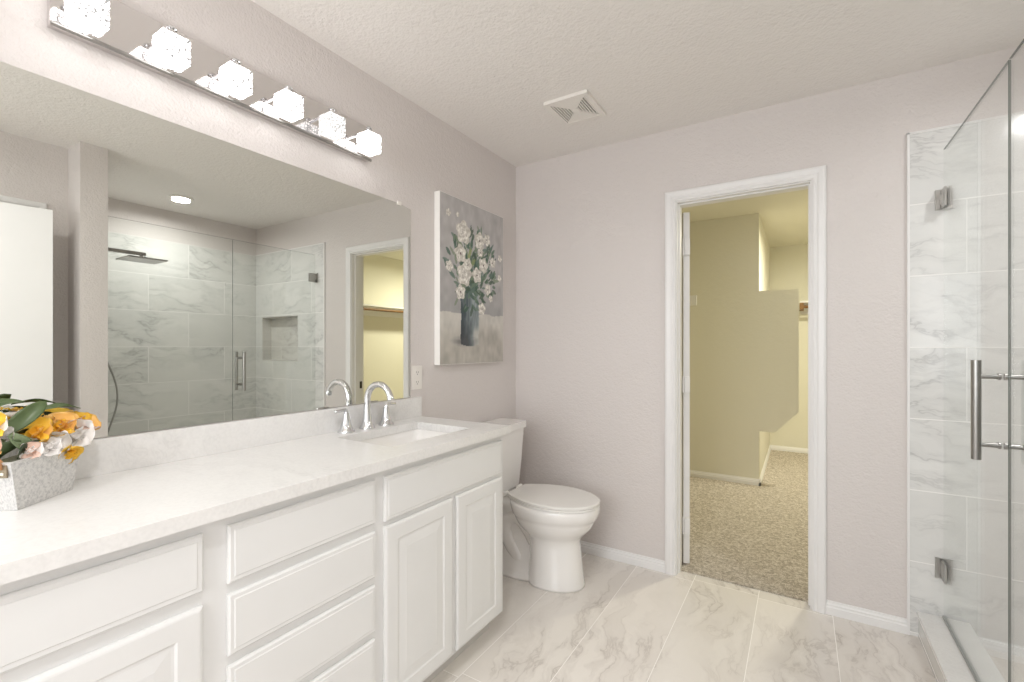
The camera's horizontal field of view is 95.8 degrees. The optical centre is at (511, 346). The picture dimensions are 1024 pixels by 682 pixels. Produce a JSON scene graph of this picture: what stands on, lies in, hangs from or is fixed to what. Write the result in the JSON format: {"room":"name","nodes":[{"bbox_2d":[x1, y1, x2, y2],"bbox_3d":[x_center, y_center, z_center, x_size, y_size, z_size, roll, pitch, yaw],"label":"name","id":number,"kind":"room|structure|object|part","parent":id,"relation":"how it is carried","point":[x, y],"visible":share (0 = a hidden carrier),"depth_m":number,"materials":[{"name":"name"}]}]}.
{"room":"bathroom","nodes":[
{"label":"bathroom","id":0,"kind":"room"},
{"bbox_2d":[0,0,515,438],"bbox_3d":[-1.224,0.029,1.186,0.120,2.440,4.757,0,0,32],"label":"wall","id":1,"kind":"structure","parent":0,"point":[421,155],"depth_m":1.89,"materials":[{"name":"white paint"}]},
{"bbox_2d":[0,61,410,437],"bbox_3d":[-1.176,-0.217,1.141,0.008,0.926,2.591,0,0,32],"label":"wall mirror","id":2,"kind":"object","parent":1,"relation":"attached to","point":[156,273],"visible":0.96,"depth_m":1.40,"materials":[{"name":"silver mirror"}]},
{"bbox_2d":[47,0,380,161],"bbox_3d":[-0.845,-0.870,1.554,0.134,0.144,1.007,0,0,32],"label":"vanity light","id":3,"kind":"object","parent":1,"relation":"attached to","point":[112,27],"visible":1,"depth_m":1.42,"materials":[{"name":"white glass"}]},
{"bbox_3d":[-1.057,-0.834,1.152,0.068,0.070,0.068,0,0,32],"label":"lamp shade","id":4,"kind":"part","parent":3,"relation":"part of","materials":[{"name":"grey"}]},
{"bbox_3d":[-0.960,-0.834,1.306,0.068,0.070,0.068,0,0,32],"label":"lamp shade","id":5,"kind":"part","parent":3,"relation":"part of","materials":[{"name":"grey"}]},
{"bbox_3d":[-0.986,-0.887,1.322,0.087,0.037,0.026,0,0,32],"label":"arm","id":6,"kind":"part","parent":3,"relation":"part of","materials":[{"name":"silver metal"}]},
{"bbox_3d":[-0.868,-0.834,1.455,0.068,0.070,0.068,0,0,32],"label":"lamp shade","id":7,"kind":"part","parent":3,"relation":"part of","materials":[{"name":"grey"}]},
{"bbox_3d":[-0.894,-0.887,1.471,0.087,0.037,0.026,0,0,32],"label":"arm","id":8,"kind":"part","parent":3,"relation":"part of","materials":[{"name":"silver metal"}]},
{"bbox_3d":[-0.774,-0.834,1.605,0.068,0.070,0.068,0,0,32],"label":"lamp shade","id":9,"kind":"part","parent":3,"relation":"part of","materials":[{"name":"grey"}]},
{"bbox_3d":[-0.800,-0.887,1.621,0.087,0.037,0.026,0,0,32],"label":"arm","id":10,"kind":"part","parent":3,"relation":"part of","materials":[{"name":"silver metal"}]},
{"bbox_3d":[-0.681,-0.834,1.754,0.068,0.070,0.068,0,0,32],"label":"lamp shade","id":11,"kind":"part","parent":3,"relation":"part of","materials":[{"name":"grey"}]},
{"bbox_3d":[-0.707,-0.887,1.770,0.087,0.037,0.026,0,0,32],"label":"arm","id":12,"kind":"part","parent":3,"relation":"part of","materials":[{"name":"silver metal"}]},
{"bbox_3d":[-0.588,-0.834,1.903,0.068,0.070,0.068,0,0,32],"label":"lamp shade","id":13,"kind":"part","parent":3,"relation":"part of","materials":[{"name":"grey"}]},
{"bbox_2d":[74,397,421,479],"bbox_3d":[-1.004,0.296,1.404,0.020,0.095,2.080,0,0,32],"label":"backsplash","id":14,"kind":"structure","parent":1,"relation":"attached to","point":[107,455],"depth_m":1.48,"materials":[{"name":"stone"}]},
{"bbox_2d":[411,365,421,389],"bbox_3d":[-0.468,0.152,2.276,0.009,0.116,0.070,0,0,32],"label":"wall outlet","id":15,"kind":"object","parent":1,"relation":"attached to","point":[416,371],"visible":1,"depth_m":2.27,"materials":[{"name":"white plastic"}]},
{"bbox_2d":[434,190,502,364],"bbox_3d":[-0.228,-0.351,2.632,0.036,0.894,0.595,0,0,32],"label":"canvas painting","id":16,"kind":"object","parent":1,"relation":"attached to","point":[468,238],"visible":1,"depth_m":2.56,"materials":[{"name":"fabric"}]},
{"bbox_2d":[251,0,1023,246],"bbox_3d":[1.145,-1.242,1.914,3.370,0.100,8.500,0,0,32],"label":"ceiling","id":17,"kind":"structure","parent":0,"point":[487,69],"depth_m":1.88,"materials":[{"name":"white paint"}]},
{"bbox_2d":[543,89,605,126],"bbox_3d":[0.317,-1.183,2.310,0.226,0.016,0.255,0,0,32],"label":"ceiling vent","id":18,"kind":"object","parent":17,"relation":"in","point":[581,106],"visible":1,"depth_m":2.29,"materials":[{"name":"white plastic"}]},
{"bbox_2d":[552,96,599,122],"bbox_3d":[0.317,-1.181,2.310,0.178,0.010,0.207,0,0,32],"label":"grille","id":19,"kind":"object","parent":18,"relation":"attached to","point":[577,109],"depth_m":2.31,"materials":[{"name":"white plastic"}]},
{"bbox_2d":[430,450,1023,681],"bbox_3d":[1.145,1.284,1.914,3.370,0.130,8.500,0,0,32],"label":"floor","id":20,"kind":"structure","parent":0,"point":[628,622],"depth_m":2.09,"materials":[{"name":"tile"}]},
{"bbox_2d":[0,521,214,681],"bbox_3d":[-1.099,0.812,0.779,0.519,0.873,0.880,0,0,32],"label":"vanity cabinet","id":21,"kind":"object","parent":20,"relation":"on","point":[143,612],"visible":0.78,"depth_m":0.87,"materials":[{"name":"white paint"}]},
{"bbox_3d":[-0.771,0.844,0.826,0.012,0.574,0.401,0,0,32],"label":"door","id":22,"kind":"part","parent":21,"relation":"part of","materials":[{"name":"white paint"}]},
{"bbox_2d":[0,397,510,584],"bbox_3d":[-0.784,0.312,1.267,0.539,0.127,2.080,0,0,32],"label":"countertop","id":23,"kind":"structure","parent":21,"relation":"on","point":[130,490],"depth_m":1.24,"materials":[{"name":"stone"}]},
{"bbox_2d":[0,398,100,510],"bbox_3d":[-1.123,0.228,1.039,0.236,0.230,0.257,0,0,-7],"label":"flower planter","id":24,"kind":"object","parent":23,"relation":"on","point":[40,449],"visible":1,"depth_m":1.03,"materials":[{"name":"stone"}]},
{"bbox_3d":[-1.075,0.165,0.952,0.058,0.057,0.028,0,0,-28],"label":"flower","id":25,"kind":"part","parent":24,"relation":"part of","materials":[{"name":"yellow plant"}]},
{"bbox_3d":[-1.073,0.185,0.975,0.037,0.037,0.019,0,0,-29],"label":"flower","id":26,"kind":"part","parent":24,"relation":"part of","materials":[{"name":"white plant"}]},
{"bbox_3d":[-1.147,0.160,1.071,0.058,0.030,0.060,0,0,41],"label":"flower","id":27,"kind":"part","parent":24,"relation":"part of","materials":[{"name":"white plant"}]},
{"bbox_3d":[-1.033,0.223,0.995,0.039,0.036,0.020,0,0,-40],"label":"flower","id":28,"kind":"part","parent":24,"relation":"part of","materials":[{"name":"pink plant"}]},
{"bbox_3d":[-1.058,0.187,1.025,0.063,0.058,0.038,0,0,-26],"label":"flower","id":29,"kind":"part","parent":24,"relation":"part of","materials":[{"name":"yellow plant"}]},
{"bbox_3d":[-1.096,0.279,1.031,0.124,0.128,0.190,0,0,-7],"label":"pot","id":30,"kind":"part","parent":24,"relation":"part of","materials":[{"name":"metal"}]},
{"bbox_3d":[-1.102,0.166,1.075,0.059,0.026,0.055,0,0,41],"label":"flower","id":31,"kind":"part","parent":24,"relation":"part of","materials":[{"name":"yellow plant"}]},
{"bbox_3d":[-1.031,0.224,1.033,0.039,0.040,0.024,0,0,-38],"label":"flower","id":32,"kind":"part","parent":24,"relation":"part of","materials":[{"name":"white plant"}]},
{"bbox_3d":[-1.047,0.221,1.060,0.057,0.053,0.027,0,0,-34],"label":"flower","id":33,"kind":"part","parent":24,"relation":"part of","materials":[{"name":"white plant"}]},
{"bbox_3d":[-1.056,0.181,1.082,0.060,0.054,0.045,0,0,-34],"label":"flower","id":34,"kind":"part","parent":24,"relation":"part of","materials":[{"name":"yellow plant"}]},
{"bbox_3d":[-1.037,0.253,1.087,0.034,0.048,0.049,0,0,5],"label":"flower","id":35,"kind":"part","parent":24,"relation":"part of","materials":[{"name":"yellow plant"}]},
{"bbox_3d":[-1.044,0.208,1.109,0.030,0.068,0.066,0,0,41],"label":"flower","id":36,"kind":"part","parent":24,"relation":"part of","materials":[{"name":"white plant"}]},
{"bbox_3d":[-1.056,0.184,1.144,0.055,0.050,0.065,0,0,12],"label":"flower","id":37,"kind":"part","parent":24,"relation":"part of","materials":[{"name":"yellow plant"}]},
{"bbox_2d":[334,381,395,433],"bbox_3d":[-0.608,0.243,1.943,0.235,0.200,0.228,0,0,-14],"label":"faucet","id":38,"kind":"object","parent":23,"relation":"on","point":[346,427],"visible":1,"depth_m":1.92,"materials":[{"name":"silver metal"}]},
{"bbox_3d":[-0.675,0.258,1.835,0.020,0.022,0.064,0,0,32],"label":"lever","id":39,"kind":"part","parent":38,"relation":"part of","materials":[{"name":"silver metal"}]},
{"bbox_3d":[-0.663,0.304,1.854,0.068,0.078,0.068,0,0,32],"label":"handle","id":40,"kind":"part","parent":38,"relation":"part of","materials":[{"name":"silver metal"}]},
{"bbox_3d":[-0.608,0.292,1.943,0.066,0.102,0.066,0,0,32],"label":"spout","id":41,"kind":"part","parent":38,"relation":"part of","materials":[{"name":"silver metal"}]},
{"bbox_3d":[-0.549,0.208,1.906,0.167,0.130,0.027,0,0,32],"label":"spout","id":42,"kind":"part","parent":38,"relation":"part of","materials":[{"name":"silver metal"}]},
{"bbox_3d":[-0.552,0.304,2.032,0.068,0.078,0.068,0,0,32],"label":"handle","id":43,"kind":"part","parent":38,"relation":"part of","materials":[{"name":"silver metal"}]},
{"bbox_3d":[-0.541,0.258,2.051,0.020,0.022,0.064,0,0,32],"label":"lever","id":44,"kind":"part","parent":38,"relation":"part of","materials":[{"name":"silver metal"}]},
{"bbox_2d":[359,429,445,446],"bbox_3d":[-0.421,0.440,1.846,0.343,0.127,0.481,0,0,32],"label":"sink","id":45,"kind":"object","parent":23,"relation":"in","point":[409,436],"visible":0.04,"depth_m":2.03,"materials":[{"name":"ceramic"}]},
{"bbox_2d":[215,473,377,681],"bbox_3d":[-0.743,0.812,1.350,0.519,0.873,0.465,0,0,32],"label":"vanity cabinet","id":46,"kind":"object","parent":20,"relation":"on","point":[296,579],"visible":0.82,"depth_m":1.19,"materials":[{"name":"white paint"}]},
{"bbox_3d":[-0.526,0.789,1.219,0.012,0.140,0.423,0,0,32],"label":"drawer","id":47,"kind":"part","parent":46,"relation":"part of","materials":[{"name":"white paint"}]},
{"bbox_3d":[-0.526,0.627,1.219,0.012,0.138,0.423,0,0,32],"label":"drawer","id":48,"kind":"part","parent":46,"relation":"part of","materials":[{"name":"white paint"}]},
{"bbox_3d":[-0.526,0.468,1.219,0.012,0.131,0.423,0,0,32],"label":"drawer","id":49,"kind":"part","parent":46,"relation":"part of","materials":[{"name":"white paint"}]},
{"bbox_3d":[-0.526,1.006,1.219,0.012,0.249,0.423,0,0,32],"label":"drawer","id":50,"kind":"part","parent":46,"relation":"part of","materials":[{"name":"white paint"}]},
{"bbox_2d":[378,435,502,681],"bbox_3d":[-0.435,0.812,1.844,0.519,0.873,0.699,0,0,32],"label":"vanity cabinet","id":51,"kind":"object","parent":20,"relation":"on","point":[440,517],"visible":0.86,"depth_m":1.64,"materials":[{"name":"white paint"}]},
{"bbox_3d":[-0.307,0.848,1.569,0.012,0.578,0.328,0,0,32],"label":"door","id":52,"kind":"part","parent":51,"relation":"part of","materials":[{"name":"white paint"}]},
{"bbox_3d":[-0.220,0.472,1.709,0.012,0.140,0.657,0,0,32],"label":"false drawer","id":53,"kind":"part","parent":51,"relation":"part of","materials":[{"name":"white paint"}]},
{"bbox_3d":[-0.127,0.848,1.858,0.012,0.578,0.305,0,0,32],"label":"door","id":54,"kind":"part","parent":51,"relation":"part of","materials":[{"name":"white paint"}]},
{"bbox_2d":[482,418,599,592],"bbox_3d":[0.127,0.848,2.538,0.730,0.801,0.425,0,0,32],"label":"toilet","id":55,"kind":"object","parent":20,"relation":"on","point":[544,525],"visible":0.81,"depth_m":2.39,"materials":[{"name":"ceramic"}]},
{"bbox_3d":[-0.097,0.467,2.682,0.198,0.040,0.418,0,0,32],"label":"tank lid","id":56,"kind":"part","parent":55,"relation":"part of","materials":[{"name":"ceramic"}]},
{"bbox_3d":[-0.098,0.659,2.682,0.177,0.342,0.400,0,0,32],"label":"tank","id":57,"kind":"part","parent":55,"relation":"part of","materials":[{"name":"ceramic"}]},
{"bbox_3d":[0.231,0.818,2.477,0.483,0.013,0.360,0,0,32],"label":"seat","id":58,"kind":"part","parent":55,"relation":"part of","materials":[{"name":"plastic"}]},
{"bbox_3d":[0.232,0.802,2.477,0.484,0.014,0.362,0,0,32],"label":"seat lid","id":59,"kind":"part","parent":55,"relation":"part of","materials":[{"name":"plastic"}]},
{"bbox_3d":[0.229,1.036,2.478,0.494,0.424,0.376,0,0,32],"label":"bowl","id":60,"kind":"part","parent":55,"relation":"part of","materials":[{"name":"ceramic"}]},
{"bbox_2d":[917,611,1004,681],"bbox_3d":[1.410,1.194,1.302,0.166,0.110,1.522,0,0,32],"label":"shower curb","id":61,"kind":"object","parent":20,"relation":"on","point":[946,661],"visible":1,"depth_m":1.74,"materials":[{"name":"stone"}]},
{"bbox_2d":[1009,39,1023,58],"bbox_3d":[1.220,0.157,0.992,0.018,1.962,0.788,0,0,32],"label":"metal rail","id":62,"kind":"object","parent":61,"relation":"on","point":[1022,42],"visible":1,"depth_m":1.28,"materials":[{"name":"silver metal"}]},
{"bbox_2d":[690,213,769,478],"bbox_3d":[2.265,0.029,5.164,0.990,2.440,1.800,0,0,32],"label":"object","id":63,"kind":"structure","parent":0,"point":[730,256],"depth_m":4.29,"materials":[{"name":"beige paint"}]},
{"bbox_2d":[690,295,696,305],"bbox_3d":[1.611,-0.439,4.499,0.345,0.095,0.020,0,0,32],"label":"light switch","id":64,"kind":"object","parent":63,"relation":"attached to","point":[693,298],"visible":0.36,"depth_m":4.41,"materials":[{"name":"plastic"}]},
{"bbox_2d":[690,470,760,485],"bbox_3d":[1.842,1.218,4.359,0.884,0.062,0.014,0,0,32],"label":"baseboard","id":65,"kind":"structure","parent":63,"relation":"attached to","point":[708,475],"depth_m":4.27,"materials":[{"name":"white paint"}]},
{"bbox_2d":[759,446,770,485],"bbox_3d":[2.661,1.218,4.850,0.014,0.062,1.714,0,0,32],"label":"baseboard","id":66,"kind":"structure","parent":63,"relation":"attached to","point":[769,449],"depth_m":4.68,"materials":[{"name":"white paint"}]},
{"bbox_2d":[516,45,1023,647],"bbox_3d":[1.423,0.528,2.264,3.230,3.440,0.125,0,0,32],"label":"wall","id":67,"kind":"structure","parent":0,"point":[590,223],"depth_m":2.10,"materials":[{"name":"white paint"}]},
{"bbox_2d":[581,541,664,572],"bbox_3d":[0.434,1.218,2.811,0.973,0.062,0.014,0,0,32],"label":"baseboard","id":68,"kind":"structure","parent":67,"relation":"attached to","point":[646,562],"depth_m":2.67,"materials":[{"name":"white paint"}]},
{"bbox_2d":[682,212,689,562],"bbox_3d":[1.010,0.236,2.921,0.167,2.000,0.602,0,0,3],"label":"door","id":69,"kind":"structure","parent":67,"relation":"in","point":[685,216],"depth_m":2.64,"materials":[{"name":"white paint"}]},
{"bbox_2d":[665,165,825,613],"bbox_3d":[1.191,0.201,2.415,0.738,2.096,0.155,0,0,32],"label":"trim","id":70,"kind":"structure","parent":67,"relation":"attached to","point":[813,179],"depth_m":2.29,"materials":[{"name":"white paint"}]},
{"bbox_2d":[826,599,906,633],"bbox_3d":[1.593,1.218,2.088,0.291,0.062,0.014,0,0,32],"label":"baseboard","id":71,"kind":"structure","parent":67,"relation":"attached to","point":[869,617],"depth_m":2.08,"materials":[{"name":"white paint"}]},
{"bbox_2d":[907,111,1023,634],"bbox_3d":[2.188,0.162,1.718,1.112,2.173,0.013,0,0,32],"label":"trim","id":72,"kind":"structure","parent":67,"relation":"attached to","point":[908,134],"depth_m":2.00,"materials":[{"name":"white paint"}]},
{"bbox_2d":[935,60,1023,681],"bbox_3d":[1.623,0.156,1.638,0.138,1.961,0.726,0,0,32],"label":"glass shower door","id":73,"kind":"structure","parent":67,"relation":"attached to","point":[944,197],"depth_m":1.40,"materials":[{"name":"clear"}]},
{"bbox_3d":[1.812,-0.617,1.942,0.056,0.084,0.008,0,0,32],"label":"wall plate","id":74,"kind":"part","parent":73,"relation":"part of","materials":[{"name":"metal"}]},
{"bbox_3d":[1.812,0.933,1.942,0.056,0.084,0.008,0,0,32],"label":"wall plate","id":75,"kind":"part","parent":73,"relation":"part of","materials":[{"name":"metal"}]},
{"bbox_3d":[1.461,0.193,1.380,0.138,0.302,0.024,0,0,32],"label":"bar handle","id":76,"kind":"part","parent":73,"relation":"part of","materials":[{"name":"silver metal"}]},
{"bbox_2d":[979,637,1023,656],"bbox_3d":[1.865,1.202,1.018,0.900,0.032,1.522,0,0,32],"label":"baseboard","id":77,"kind":"structure","parent":67,"relation":"attached to","point":[990,644],"depth_m":1.85,"materials":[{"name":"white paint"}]},
{"bbox_2d":[759,289,798,432],"bbox_3d":[2.353,0.133,4.084,0.302,1.252,0.060,0,0,32],"label":"wall","id":78,"kind":"structure","parent":0,"point":[778,309],"depth_m":4.06,"materials":[{"name":"beige paint"}]},
{"bbox_2d":[770,244,807,448],"bbox_3d":[3.954,0.029,5.112,1.930,2.440,0.100,0,0,32],"label":"wall","id":79,"kind":"structure","parent":0,"point":[788,264],"depth_m":5.43,"materials":[{"name":"beige paint"}]},
{"bbox_2d":[770,445,807,453],"bbox_3d":[3.872,1.218,5.096,1.810,0.062,0.014,0,0,32],"label":"baseboard","id":80,"kind":"structure","parent":79,"relation":"attached to","point":[773,447],"depth_m":5.46,"materials":[{"name":"white paint"}]},
{"bbox_2d":[800,301,807,314],"bbox_3d":[3.792,-0.439,4.971,1.195,0.135,0.310,0,0,32],"label":"closet shelf","id":81,"kind":"object","parent":79,"relation":"attached to","point":[803,304],"visible":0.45,"depth_m":5.16,"materials":[{"name":"white paint"}]}
]}

